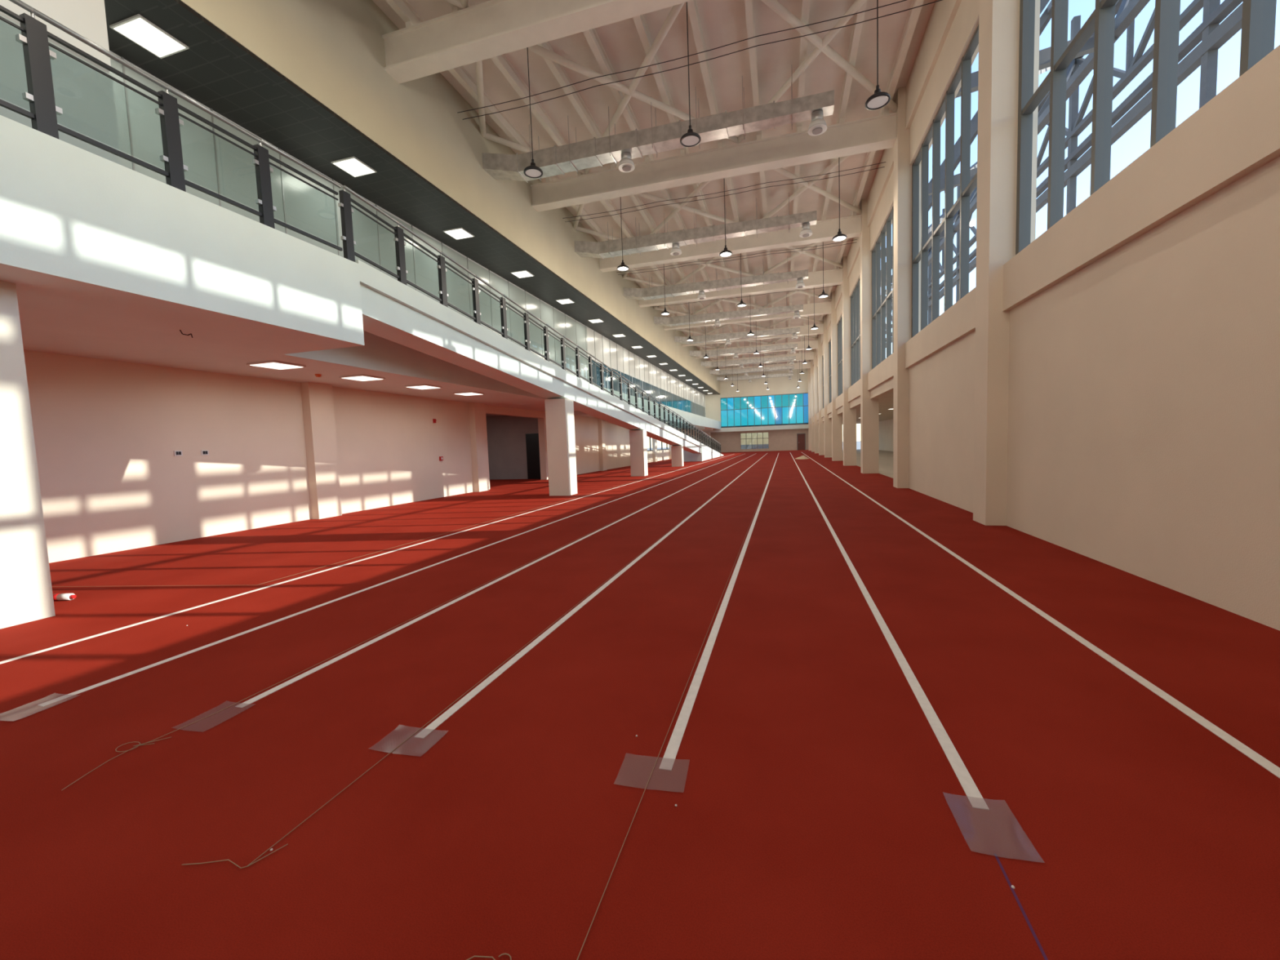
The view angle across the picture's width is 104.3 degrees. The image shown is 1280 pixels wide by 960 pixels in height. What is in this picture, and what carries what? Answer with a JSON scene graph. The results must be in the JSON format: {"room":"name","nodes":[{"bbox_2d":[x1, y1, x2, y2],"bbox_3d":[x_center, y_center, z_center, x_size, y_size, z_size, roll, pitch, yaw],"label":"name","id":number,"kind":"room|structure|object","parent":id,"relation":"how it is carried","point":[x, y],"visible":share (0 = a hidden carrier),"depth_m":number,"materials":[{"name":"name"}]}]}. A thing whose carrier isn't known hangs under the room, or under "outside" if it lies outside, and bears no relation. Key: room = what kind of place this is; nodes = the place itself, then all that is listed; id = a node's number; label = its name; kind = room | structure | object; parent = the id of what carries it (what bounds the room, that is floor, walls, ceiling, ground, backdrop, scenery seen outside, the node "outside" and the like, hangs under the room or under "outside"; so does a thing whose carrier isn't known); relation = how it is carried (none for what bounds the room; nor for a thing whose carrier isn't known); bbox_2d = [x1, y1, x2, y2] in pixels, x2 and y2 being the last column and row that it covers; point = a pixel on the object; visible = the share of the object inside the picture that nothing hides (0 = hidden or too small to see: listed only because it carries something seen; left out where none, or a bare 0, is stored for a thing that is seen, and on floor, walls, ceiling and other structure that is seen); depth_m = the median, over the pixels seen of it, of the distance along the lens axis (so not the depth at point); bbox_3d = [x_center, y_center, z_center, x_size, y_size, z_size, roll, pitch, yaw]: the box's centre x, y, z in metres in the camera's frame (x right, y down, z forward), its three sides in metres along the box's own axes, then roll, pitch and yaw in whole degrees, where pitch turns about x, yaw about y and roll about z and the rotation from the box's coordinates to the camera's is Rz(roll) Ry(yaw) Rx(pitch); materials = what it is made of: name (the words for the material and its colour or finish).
{"room":"indoor running track","nodes":[
{"label":"indoor running track","id":0,"kind":"room"},
{"bbox_2d":[0,0,719,393],"bbox_3d":[-0.185,-7.783,27.612,0.312,6.030,74.000,-1,4,16],"label":"wall","id":1,"kind":"structure","parent":0,"point":[334,51],"depth_m":9.58,"materials":[{"name":"beige paint"}]},
{"bbox_2d":[23,350,702,563],"bbox_3d":[-2.409,-5.650,28.476,0.700,10.250,74.100,-1,4,16],"label":"wall","id":2,"kind":"structure","parent":0,"point":[107,433],"depth_m":9.53,"materials":[{"name":"beige paint"}]},
{"bbox_2d":[173,450,182,455],"bbox_3d":[-8.093,-0.470,8.725,0.016,0.090,0.120,-1,4,16],"label":"wall socket","id":3,"kind":"object","parent":2,"relation":"attached to","point":[175,452],"visible":1,"depth_m":8.72,"materials":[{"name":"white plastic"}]},
{"bbox_2d":[200,449,208,455],"bbox_3d":[-7.977,-0.502,9.127,0.016,0.090,0.120,-1,4,16],"label":"wall socket","id":4,"kind":"object","parent":2,"relation":"attached to","point":[203,452],"visible":1,"depth_m":9.12,"materials":[{"name":"white plastic"}]},
{"bbox_2d":[647,437,669,451],"bbox_3d":[1.374,-3.205,42.143,0.100,1.400,16.000,-1,4,16],"label":"window","id":5,"kind":"structure","parent":2,"relation":"in","point":[649,437],"depth_m":43.48,"materials":[{"name":"grey"}]},
{"bbox_2d":[108,50,706,417],"bbox_3d":[0.114,-6.827,35.059,0.120,3.500,59.712,-1,4,16],"label":"wall","id":6,"kind":"structure","parent":0,"point":[214,164],"depth_m":11.54,"materials":[{"name":"white glass"}]},
{"bbox_2d":[104,0,719,395],"bbox_3d":[-1.120,-8.104,27.855,2.190,0.260,74.000,-1,4,16],"label":"ceiling","id":7,"kind":"structure","parent":0,"point":[216,71],"depth_m":9.55,"materials":[{"name":"paint"}]},
{"bbox_2d":[109,13,189,58],"bbox_3d":[-7.038,-6.360,7.155,0.600,0.030,0.600,-1,4,16],"label":"ceiling light","id":8,"kind":"object","parent":7,"relation":"attached to","point":[137,28],"visible":1,"depth_m":7.12,"materials":[{"name":"white plastic"}]},
{"bbox_2d":[330,155,377,177],"bbox_3d":[-6.058,-6.633,10.556,0.600,0.030,0.600,-1,4,16],"label":"ceiling light","id":9,"kind":"object","parent":7,"relation":"attached to","point":[353,166],"visible":1,"depth_m":10.51,"materials":[{"name":"white plastic"}]},
{"bbox_2d":[442,226,474,239],"bbox_3d":[-5.078,-6.905,13.957,0.600,0.030,0.600,-1,4,16],"label":"ceiling light","id":10,"kind":"object","parent":7,"relation":"attached to","point":[457,233],"visible":1,"depth_m":13.91,"materials":[{"name":"white plastic"}]},
{"bbox_2d":[510,270,534,278],"bbox_3d":[-4.098,-7.178,17.358,0.600,0.030,0.600,-1,4,16],"label":"ceiling light","id":11,"kind":"object","parent":7,"relation":"attached to","point":[522,273],"visible":1,"depth_m":17.30,"materials":[{"name":"white plastic"}]},
{"bbox_2d":[555,297,574,304],"bbox_3d":[-3.117,-7.451,20.759,0.600,0.030,0.600,-1,4,16],"label":"ceiling light","id":12,"kind":"object","parent":7,"relation":"attached to","point":[567,300],"visible":1,"depth_m":20.72,"materials":[{"name":"white plastic"}]},
{"bbox_2d":[587,318,604,323],"bbox_3d":[-2.137,-7.724,24.160,0.600,0.030,0.600,-1,4,16],"label":"ceiling light","id":13,"kind":"object","parent":7,"relation":"attached to","point":[597,320],"visible":1,"depth_m":24.11,"materials":[{"name":"white plastic"}]},
{"bbox_2d":[169,330,720,431],"bbox_3d":[0.923,-4.587,35.977,2.900,1.150,57.850,-1,4,16],"label":"ceiling","id":14,"kind":"structure","parent":0,"point":[401,366],"depth_m":10.87,"materials":[{"name":"white paint"}]},
{"bbox_2d":[246,360,306,369],"bbox_3d":[-6.356,-2.004,8.717,0.600,0.030,0.600,-1,4,16],"label":"ceiling light","id":15,"kind":"object","parent":14,"relation":"attached to","point":[270,364],"visible":1,"depth_m":8.62,"materials":[{"name":"white plastic"}]},
{"bbox_2d":[338,374,385,381],"bbox_3d":[-5.845,-2.147,10.489,0.600,0.030,0.600,-1,4,16],"label":"ceiling light","id":16,"kind":"object","parent":14,"relation":"attached to","point":[358,377],"visible":1,"depth_m":10.38,"materials":[{"name":"white plastic"}]},
{"bbox_2d":[404,384,441,389],"bbox_3d":[-5.335,-2.289,12.262,0.600,0.030,0.600,-1,4,16],"label":"ceiling light","id":17,"kind":"object","parent":14,"relation":"attached to","point":[420,386],"visible":1,"depth_m":12.14,"materials":[{"name":"white plastic"}]},
{"bbox_2d":[453,391,484,395],"bbox_3d":[-4.824,-2.431,14.034,0.600,0.030,0.600,-1,4,16],"label":"ceiling light","id":18,"kind":"object","parent":14,"relation":"attached to","point":[466,393],"visible":1,"depth_m":13.89,"materials":[{"name":"white plastic"}]},
{"bbox_2d":[444,0,468,8],"bbox_3d":[-0.895,-8.829,5.759,10.655,0.150,5.797,-1,4,16],"label":"cross","id":19,"kind":"object","parent":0,"point":[462,4],"depth_m":9.32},
{"bbox_2d":[485,413,540,479],"bbox_3d":[-6.973,-1.426,20.945,4.000,3.200,7.500,-1,4,16],"label":"wall","id":20,"kind":"structure","parent":0,"point":[513,442],"depth_m":23.41,"materials":[{"name":"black paint"}]},
{"bbox_2d":[0,448,1279,959],"bbox_3d":[6.411,-0.824,30.287,24.500,0.241,82.300,-1,4,16],"label":"floor","id":21,"kind":"structure","parent":0,"point":[820,813],"depth_m":2.34,"materials":[{"name":"red rubber"}]},
{"bbox_2d":[0,280,55,629],"bbox_3d":[-5.908,-0.214,4.347,0.640,3.030,0.600,-1,4,16],"label":"column","id":22,"kind":"structure","parent":21,"relation":"on","point":[26,595],"depth_m":4.43,"materials":[{"name":"beige paint"}]},
{"bbox_2d":[0,0,364,367],"bbox_3d":[-8.551,-2.479,0.257,4.500,2.243,16.150,-1,4,16],"label":"gallery landing","id":23,"kind":"object","parent":22,"relation":"on","point":[104,259],"visible":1,"depth_m":5.18,"materials":[{"name":"white paint"}]},
{"bbox_2d":[53,593,76,600],"bbox_3d":[-5.986,1.215,5.175,0.217,0.072,0.072,-2,4,2],"label":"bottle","id":24,"kind":"object","parent":21,"relation":"on","point":[56,597],"visible":0.94,"depth_m":5.15,"materials":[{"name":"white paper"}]},
{"bbox_2d":[247,843,288,866],"bbox_3d":[-1.309,1.319,1.751,0.004,0.003,0.119,1,5,38],"label":"string","id":25,"kind":"object","parent":21,"relation":"on","point":[287,843],"visible":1,"depth_m":1.75,"materials":[{"name":"beige"}]},
{"bbox_2d":[0,453,733,664],"bbox_3d":[2.022,-0.528,26.514,0.054,0.003,64.000,-1,4,16],"label":"lane line","id":26,"kind":"object","parent":21,"relation":"on","point":[231,597],"visible":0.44,"depth_m":5.04,"materials":[{"name":"white paint"}]},
{"bbox_2d":[52,461,706,586],"bbox_3d":[-0.596,-0.186,22.858,2.752,0.004,36.502,-1,4,16],"label":"string","id":27,"kind":"object","parent":21,"relation":"on","point":[705,461],"visible":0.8,"depth_m":5.79,"materials":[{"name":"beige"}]},
{"bbox_2d":[37,454,742,706],"bbox_3d":[4.260,-0.841,29.872,0.054,0.003,56.280,-1,4,16],"label":"lane line","id":28,"kind":"object","parent":21,"relation":"on","point":[95,686],"visible":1,"depth_m":4.11,"materials":[{"name":"white paint"}]},
{"bbox_2d":[61,463,733,791],"bbox_3d":[2.782,-0.154,20.719,0.173,0.003,38.741,-1,4,16],"label":"string","id":29,"kind":"object","parent":21,"relation":"on","point":[733,464],"visible":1,"depth_m":2.90,"materials":[{"name":"beige"}]},
{"bbox_2d":[181,476,737,868],"bbox_3d":[3.898,-0.165,20.318,0.237,0.003,38.892,-1,4,16],"label":"string","id":30,"kind":"object","parent":21,"relation":"on","point":[736,477],"visible":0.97,"depth_m":2.17,"materials":[{"name":"beige"}]},
{"bbox_2d":[466,952,511,959],"bbox_3d":[-0.442,1.317,1.358,0.182,0.003,0.040,-2,4,-3],"label":"string","id":31,"kind":"object","parent":21,"relation":"on","point":[505,953],"visible":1,"depth_m":1.37,"materials":[{"name":"beige"}]},
{"bbox_2d":[235,453,756,707],"bbox_3d":[5.467,-0.868,29.653,0.054,0.003,56.030,-1,4,16],"label":"lane line","id":32,"kind":"object","parent":21,"relation":"on","point":[343,655],"visible":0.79,"depth_m":3.96,"materials":[{"name":"white paint"}]},
{"bbox_2d":[337,185,724,462],"bbox_3d":[1.467,-3.265,29.695,1.600,5.551,46.330,-1,4,16],"label":"ramp","id":33,"kind":"object","parent":21,"relation":"on","point":[393,311],"visible":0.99,"depth_m":10.38,"materials":[{"name":"white paint"}]},
{"bbox_2d":[544,398,577,495],"bbox_3d":[-2.334,-0.967,14.791,0.640,2.821,0.600,-1,4,16],"label":"column","id":34,"kind":"structure","parent":21,"relation":"on","point":[559,412],"depth_m":14.53,"materials":[{"name":"beige paint"}]},
{"bbox_2d":[414,453,767,738],"bbox_3d":[6.650,-0.885,29.300,0.054,0.003,56.050,-1,4,16],"label":"lane line","id":35,"kind":"object","parent":21,"relation":"on","point":[424,733],"visible":0.86,"depth_m":3.46,"materials":[{"name":"white paint"}]},
{"bbox_2d":[629,430,648,476],"bbox_3d":[-0.057,-1.223,22.673,0.640,2.071,0.600,-1,4,16],"label":"column","id":36,"kind":"structure","parent":21,"relation":"on","point":[637,438],"depth_m":22.40,"materials":[{"name":"beige paint"}]},
{"bbox_2d":[577,466,773,959],"bbox_3d":[5.159,-0.175,19.845,0.005,0.003,39.100,-1,4,16],"label":"string","id":37,"kind":"object","parent":21,"relation":"on","point":[772,467],"visible":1,"depth_m":1.90,"materials":[{"name":"beige"}]},
{"bbox_2d":[671,445,684,466],"bbox_3d":[2.332,-1.491,30.940,0.640,1.284,0.600,-1,4,16],"label":"column","id":38,"kind":"structure","parent":21,"relation":"on","point":[677,451],"depth_m":30.66,"materials":[{"name":"beige paint"}]},
{"bbox_2d":[658,453,778,770],"bbox_3d":[7.842,-0.904,28.976,0.054,0.003,56.010,-1,4,16],"label":"lane line","id":39,"kind":"object","parent":21,"relation":"on","point":[668,758],"visible":1,"depth_m":3.02,"materials":[{"name":"white paint"}]},
{"bbox_2d":[790,453,989,809],"bbox_3d":[9.001,-0.922,28.666,0.054,0.003,55.960,-1,4,16],"label":"lane line","id":40,"kind":"object","parent":21,"relation":"on","point":[971,791],"visible":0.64,"depth_m":2.62,"materials":[{"name":"white paint"}]},
{"bbox_2d":[994,853,1048,959],"bbox_3d":[1.130,1.260,1.487,0.008,0.001,0.360,-1,4,17],"label":"string","id":41,"kind":"object","parent":21,"relation":"on","point":[1040,947],"visible":1,"depth_m":1.46,"materials":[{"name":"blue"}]},
{"bbox_2d":[801,452,1279,778],"bbox_3d":[9.914,-0.872,27.499,0.054,0.003,57.700,-1,4,16],"label":"lane line","id":42,"kind":"object","parent":21,"relation":"on","point":[1275,770],"visible":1,"depth_m":2.81,"materials":[{"name":"white paint"}]},
{"bbox_2d":[385,0,924,368],"bbox_3d":[5.071,-10.718,25.861,9.905,0.300,74.000,-1,4,16],"label":"roof","id":43,"kind":"structure","parent":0,"point":[402,8],"depth_m":12.37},
{"bbox_2d":[523,47,542,177],"bbox_3d":[-2.289,-7.829,10.365,0.400,2.780,0.400,-1,4,16],"label":"pendant lamp","id":44,"kind":"object","parent":43,"relation":"hanging from","point":[532,171],"visible":0.95,"depth_m":10.40,"materials":[{"name":"grey"}]},
{"bbox_2d":[382,0,692,84],"bbox_3d":[-0.040,-8.759,8.703,10.530,0.850,0.420,-1,4,16],"label":"roof beam","id":45,"kind":"structure","parent":43,"relation":"attached to","point":[490,28],"depth_m":9.41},
{"bbox_2d":[617,200,629,271],"bbox_3d":[-0.605,-8.298,16.209,0.400,2.780,0.400,-1,4,16],"label":"pendant lamp","id":46,"kind":"object","parent":43,"relation":"hanging from","point":[622,267],"visible":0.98,"depth_m":16.24,"materials":[{"name":"grey"}]},
{"bbox_2d":[372,0,935,368],"bbox_3d":[5.032,-10.942,25.855,11.400,0.150,74.600,-1,4,16],"label":"roof trusses","id":47,"kind":"object","parent":43,"relation":"attached to","point":[723,22],"visible":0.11,"depth_m":12.50,"materials":[{"name":"metal"}]},
{"bbox_2d":[481,64,834,182],"bbox_3d":[0.133,-8.669,12.408,8.800,1.460,0.780,-1,4,16],"label":"ventilation duct","id":48,"kind":"object","parent":43,"relation":"hanging from","point":[624,147],"visible":0.98,"depth_m":12.34,"materials":[{"name":"silver metal"}]},
{"bbox_2d":[661,265,670,315],"bbox_3d":[1.080,-8.767,22.053,0.400,2.780,0.400,-1,4,16],"label":"pendant lamp","id":49,"kind":"object","parent":43,"relation":"hanging from","point":[664,313],"visible":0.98,"depth_m":22.09,"materials":[{"name":"grey"}]},
{"bbox_2d":[475,0,897,173],"bbox_3d":[0.790,-9.297,11.603,10.655,0.150,5.797,-1,4,16],"label":"braces","id":50,"kind":"object","parent":43,"relation":"attached to","point":[821,45],"depth_m":11.22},
{"bbox_2d":[686,311,693,341],"bbox_3d":[2.764,-9.235,27.898,0.400,2.780,0.400,-1,4,16],"label":"pendant lamp","id":51,"kind":"object","parent":43,"relation":"hanging from","point":[689,339],"visible":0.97,"depth_m":27.91,"materials":[{"name":"grey"}]},
{"bbox_2d":[680,1,701,146],"bbox_3d":[0.919,-7.876,9.437,0.400,2.780,0.400,-1,4,16],"label":"pendant lamp","id":52,"kind":"object","parent":43,"relation":"hanging from","point":[691,139],"visible":1,"depth_m":9.47,"materials":[{"name":"grey"}]},
{"bbox_2d":[574,192,817,259],"bbox_3d":[1.817,-9.138,18.252,8.800,1.460,0.780,-1,4,16],"label":"ventilation duct","id":53,"kind":"object","parent":43,"relation":"hanging from","point":[674,239],"visible":0.99,"depth_m":18.22,"materials":[{"name":"silver metal"}]},
{"bbox_2d":[457,0,942,306],"bbox_3d":[6.615,-10.728,31.312,10.801,0.105,55.114,-1,4,16],"label":"cables","id":54,"kind":"object","parent":43,"relation":"attached to","point":[903,0],"visible":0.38,"depth_m":11.66,"materials":[{"name":"grey plastic"}]},
{"bbox_2d":[530,108,896,212],"bbox_3d":[1.644,-9.228,14.547,10.530,0.850,0.420,-1,4,16],"label":"roof beam","id":55,"kind":"structure","parent":43,"relation":"attached to","point":[843,139],"depth_m":14.22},
{"bbox_2d":[623,262,808,301],"bbox_3d":[3.502,-9.606,24.096,8.800,1.460,0.780,-1,4,16],"label":"ventilation duct","id":56,"kind":"object","parent":43,"relation":"hanging from","point":[700,287],"visible":1,"depth_m":24.08,"materials":[{"name":"silver metal"}]},
{"bbox_2d":[573,155,862,239],"bbox_3d":[2.474,-9.766,17.447,10.655,0.150,5.797,-1,4,16],"label":"cross","id":57,"kind":"object","parent":43,"relation":"attached to","point":[807,184],"depth_m":17.48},
{"bbox_2d":[719,180,732,257],"bbox_3d":[2.603,-8.345,15.281,0.400,2.780,0.400,-1,4,16],"label":"pendant lamp","id":58,"kind":"object","parent":43,"relation":"hanging from","point":[726,252],"visible":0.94,"depth_m":15.31,"materials":[{"name":"grey"}]},
{"bbox_2d":[653,301,803,327],"bbox_3d":[5.186,-10.075,29.940,8.800,1.460,0.780,-1,4,16],"label":"ventilation duct","id":59,"kind":"object","parent":43,"relation":"hanging from","point":[721,316],"visible":0.99,"depth_m":29.93,"materials":[{"name":"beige metal"}]},
{"bbox_2d":[599,211,861,272],"bbox_3d":[3.329,-9.696,20.391,10.530,0.850,0.420,-1,4,16],"label":"roof beam","id":60,"kind":"structure","parent":43,"relation":"attached to","point":[824,230],"depth_m":20.00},
{"bbox_2d":[622,242,843,286],"bbox_3d":[4.159,-10.235,23.291,10.655,0.150,5.797,-1,4,16],"label":"cross","id":61,"kind":"object","parent":43,"relation":"attached to","point":[802,251],"depth_m":23.93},
{"bbox_2d":[674,321,799,345],"bbox_3d":[6.870,-10.544,35.784,8.800,1.460,0.780,-1,4,16],"label":"ventilation duct","id":62,"kind":"object","parent":43,"relation":"hanging from","point":[728,336],"visible":0.93,"depth_m":35.78,"materials":[{"name":"silver metal"}]},
{"bbox_2d":[638,266,842,307],"bbox_3d":[5.013,-10.165,26.235,10.530,0.850,0.420,-1,4,16],"label":"roof beam","id":63,"kind":"structure","parent":43,"relation":"attached to","point":[832,277],"depth_m":25.75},
{"bbox_2d":[737,253,746,306],"bbox_3d":[4.288,-8.813,21.125,0.400,2.780,0.400,-1,4,16],"label":"pendant lamp","id":64,"kind":"object","parent":43,"relation":"hanging from","point":[741,304],"visible":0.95,"depth_m":21.12,"materials":[{"name":"grey"}]},
{"bbox_2d":[689,337,797,358],"bbox_3d":[8.555,-11.013,41.628,8.800,1.460,0.780,-1,4,16],"label":"ventilation duct","id":65,"kind":"object","parent":43,"relation":"hanging from","point":[750,349],"visible":0.86,"depth_m":41.60,"materials":[{"name":"silver metal"}]},
{"bbox_2d":[663,300,831,330],"bbox_3d":[6.698,-10.634,32.079,10.530,0.850,0.420,-1,4,16],"label":"roof beam","id":66,"kind":"structure","parent":43,"relation":"attached to","point":[822,308],"depth_m":31.44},
{"bbox_2d":[653,267,841,315],"bbox_3d":[5.843,-10.704,29.135,10.655,0.150,5.797,-1,4,16],"label":"cross","id":67,"kind":"object","parent":43,"relation":"attached to","point":[800,291],"depth_m":30.22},
{"bbox_2d":[700,353,795,368],"bbox_3d":[10.239,-11.481,47.472,8.800,1.460,0.780,-1,4,16],"label":"ventilation duct","id":68,"kind":"object","parent":43,"relation":"hanging from","point":[731,362],"visible":0.91,"depth_m":47.47,"materials":[{"name":"silver metal"}]},
{"bbox_2d":[674,316,823,334],"bbox_3d":[7.527,-11.172,34.979,10.655,0.150,5.797,-1,4,16],"label":"cross","id":69,"kind":"object","parent":43,"relation":"attached to","point":[802,317],"depth_m":36.42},
{"bbox_2d":[746,294,754,335],"bbox_3d":[5.972,-9.282,26.969,0.400,2.780,0.400,-1,4,16],"label":"pendant lamp","id":70,"kind":"object","parent":43,"relation":"hanging from","point":[750,333],"visible":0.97,"depth_m":27.01,"materials":[{"name":"grey"}]},
{"bbox_2d":[709,363,794,376],"bbox_3d":[11.924,-11.950,53.316,8.800,1.460,0.780,-1,4,16],"label":"ventilation duct","id":71,"kind":"object","parent":43,"relation":"hanging from","point":[732,371],"visible":0.95,"depth_m":53.33,"materials":[{"name":"silver metal"}]},
{"bbox_2d":[681,323,823,346],"bbox_3d":[8.382,-11.103,37.923,10.530,0.850,0.420,-1,4,16],"label":"roof beam","id":72,"kind":"structure","parent":43,"relation":"attached to","point":[803,329],"depth_m":37.22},
{"bbox_2d":[716,372,793,382],"bbox_3d":[13.608,-12.419,59.160,8.800,1.460,0.780,-1,4,16],"label":"ventilation duct","id":73,"kind":"object","parent":43,"relation":"hanging from","point":[749,378],"visible":0.92,"depth_m":59.17,"materials":[{"name":"silver metal"}]},
{"bbox_2d":[694,338,817,358],"bbox_3d":[10.066,-11.572,43.768,10.530,0.850,0.420,-1,4,16],"label":"roof beam","id":74,"kind":"structure","parent":43,"relation":"attached to","point":[802,344],"depth_m":43.01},
{"bbox_2d":[692,323,822,348],"bbox_3d":[9.212,-11.641,40.823,10.655,0.150,5.797,-1,4,16],"label":"cross","id":75,"kind":"object","parent":43,"relation":"attached to","point":[806,336],"depth_m":42.44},
{"bbox_2d":[704,351,813,368],"bbox_3d":[11.751,-12.040,49.612,10.530,0.850,0.420,-1,4,16],"label":"roof beam","id":76,"kind":"structure","parent":43,"relation":"attached to","point":[803,356],"depth_m":48.83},
{"bbox_2d":[712,360,810,375],"bbox_3d":[13.435,-12.509,55.456,10.530,0.850,0.420,-1,4,16],"label":"roof beam","id":77,"kind":"structure","parent":43,"relation":"attached to","point":[807,365],"depth_m":54.73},
{"bbox_2d":[711,343,813,359],"bbox_3d":[10.896,-12.110,46.667,10.655,0.150,5.797,-1,4,16],"label":"cross","id":78,"kind":"object","parent":43,"relation":"attached to","point":[766,344],"depth_m":48.59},
{"bbox_2d":[721,351,810,367],"bbox_3d":[12.581,-12.579,52.511,10.655,0.150,5.797,-1,4,16],"label":"cross","id":79,"kind":"object","parent":43,"relation":"attached to","point":[810,352],"depth_m":54.36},
{"bbox_2d":[805,315,812,349],"bbox_3d":[10.807,-9.797,31.901,0.400,2.780,0.400,-1,4,16],"label":"pendant lamp","id":80,"kind":"object","parent":43,"relation":"hanging from","point":[808,347],"visible":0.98,"depth_m":31.90,"materials":[{"name":"grey"}]},
{"bbox_2d":[810,287,818,329],"bbox_3d":[9.123,-9.328,26.057,0.400,2.780,0.400,-1,4,16],"label":"pendant lamp","id":81,"kind":"object","parent":43,"relation":"hanging from","point":[814,327],"visible":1,"depth_m":26.07,"materials":[{"name":"grey"}]},
{"bbox_2d":[817,247,828,297],"bbox_3d":[7.438,-8.860,20.213,0.400,2.780,0.400,-1,4,16],"label":"pendant lamp","id":82,"kind":"object","parent":43,"relation":"hanging from","point":[823,295],"visible":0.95,"depth_m":20.23,"materials":[{"name":"grey"}]},
{"bbox_2d":[832,157,847,241],"bbox_3d":[5.754,-8.391,14.369,0.400,2.780,0.400,-1,4,16],"label":"pendant lamp","id":83,"kind":"object","parent":43,"relation":"hanging from","point":[839,237],"visible":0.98,"depth_m":14.40,"materials":[{"name":"grey"}]},
{"bbox_2d":[865,0,890,110],"bbox_3d":[4.069,-7.922,8.525,0.400,2.780,0.400,-1,4,16],"label":"pendant lamp","id":84,"kind":"object","parent":43,"relation":"hanging from","point":[879,99],"visible":1,"depth_m":8.57,"materials":[{"name":"grey"}]},
{"bbox_2d":[702,368,808,448],"bbox_3d":[14.326,-8.585,61.985,13.700,10.250,0.600,-1,4,16],"label":"wall","id":85,"kind":"structure","parent":0,"point":[777,385],"depth_m":61.73,"materials":[{"name":"beige paint"}]},
{"bbox_2d":[720,392,808,427],"bbox_3d":[15.442,-8.583,61.758,10.830,3.800,0.140,-1,4,16],"label":"glazing","id":86,"kind":"object","parent":85,"relation":"attached to","point":[790,409],"visible":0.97,"depth_m":61.74,"materials":[{"name":"blue"}]},
{"bbox_2d":[710,428,808,452],"bbox_3d":[15.761,-5.461,67.146,13.900,3.200,0.200,-1,4,16],"label":"wall","id":87,"kind":"structure","parent":0,"point":[779,439],"depth_m":66.60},
{"bbox_2d":[740,432,768,448],"bbox_3d":[15.470,-5.280,67.213,3.760,2.150,0.100,-1,4,16],"label":"window","id":88,"kind":"structure","parent":87,"relation":"in","point":[753,440],"depth_m":67.20,"materials":[{"name":"grey"}]},
{"bbox_2d":[796,433,805,450],"bbox_3d":[21.206,-5.019,65.431,1.060,2.180,0.125,-1,4,16],"label":"door","id":89,"kind":"structure","parent":87,"relation":"in","point":[801,437],"depth_m":65.44,"materials":[{"name":"red"}]},
{"bbox_2d":[842,392,893,424],"bbox_3d":[17.302,-4.867,35.748,6.500,0.300,49.200,-1,4,16],"label":"ceiling","id":90,"kind":"structure","parent":0,"point":[886,402],"depth_m":29.31,"materials":[{"name":"beige paint"}]},
{"bbox_2d":[879,418,893,451],"bbox_3d":[17.355,-3.372,35.853,6.500,3.300,49.200,-1,4,16],"label":"wall","id":91,"kind":"structure","parent":0,"point":[886,427],"depth_m":48.86,"materials":[{"name":"beige paint"}]},
{"bbox_2d":[807,0,1279,631],"bbox_3d":[10.422,-5.836,24.742,0.570,10.250,74.060,-1,4,16],"label":"wall","id":92,"kind":"structure","parent":0,"point":[1105,389],"depth_m":5.20,"materials":[{"name":"beige paint"}]},
{"bbox_2d":[822,355,823,408],"bbox_3d":[14.758,-7.960,39.417,0.140,4.470,5.580,-1,4,16],"label":"window","id":93,"kind":"structure","parent":92,"relation":"in","point":[823,355],"depth_m":41.99,"materials":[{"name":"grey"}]},
{"bbox_2d":[828,339,831,403],"bbox_3d":[13.074,-7.491,33.573,0.140,4.470,5.580,-1,4,16],"label":"window","id":94,"kind":"structure","parent":92,"relation":"in","point":[829,343],"depth_m":35.63,"materials":[{"name":"grey"}]},
{"bbox_2d":[837,315,842,395],"bbox_3d":[11.389,-7.022,27.729,0.140,4.470,5.580,-1,4,16],"label":"window","id":95,"kind":"structure","parent":92,"relation":"in","point":[840,323],"depth_m":29.50,"materials":[{"name":"grey"}]},
{"bbox_2d":[850,276,860,386],"bbox_3d":[9.705,-6.553,21.885,0.140,4.470,5.580,-1,4,16],"label":"window","id":96,"kind":"structure","parent":92,"relation":"in","point":[855,296],"depth_m":23.49,"materials":[{"name":"grey"}]},
{"bbox_2d":[871,205,893,368],"bbox_3d":[8.020,-6.085,16.041,0.140,4.470,5.580,-1,4,16],"label":"window","id":97,"kind":"structure","parent":92,"relation":"in","point":[879,301],"depth_m":16.97,"materials":[{"name":"grey"}]},
{"bbox_2d":[911,25,978,337],"bbox_3d":[6.336,-5.616,10.197,0.140,4.470,5.580,-1,4,16],"label":"window","id":98,"kind":"structure","parent":92,"relation":"in","point":[963,73],"depth_m":10.29,"materials":[{"name":"grey"}]},
{"bbox_2d":[1015,0,1276,254],"bbox_3d":[4.651,-5.147,4.353,0.140,4.470,5.580,-1,4,16],"label":"window","id":99,"kind":"structure","parent":92,"relation":"in","point":[1259,16],"depth_m":5.35,"materials":[{"name":"grey"}]},
{"label":"outside","id":100,"kind":"structure","parent":0,"visible":0},
{"bbox_2d":[647,440,860,450],"bbox_3d":[18.013,-3.176,62.400,300.000,0.350,370.000,-1,4,16],"label":"ground","id":101,"kind":"structure","parent":100,"point":[858,442],"depth_m":153.04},
{"bbox_2d":[885,0,1243,347],"bbox_3d":[14.944,-9.239,27.304,6.852,16.763,80.790,-1,4,16],"label":"steel framework","id":102,"kind":"object","parent":101,"relation":"on","point":[1213,35],"visible":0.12,"depth_m":14.94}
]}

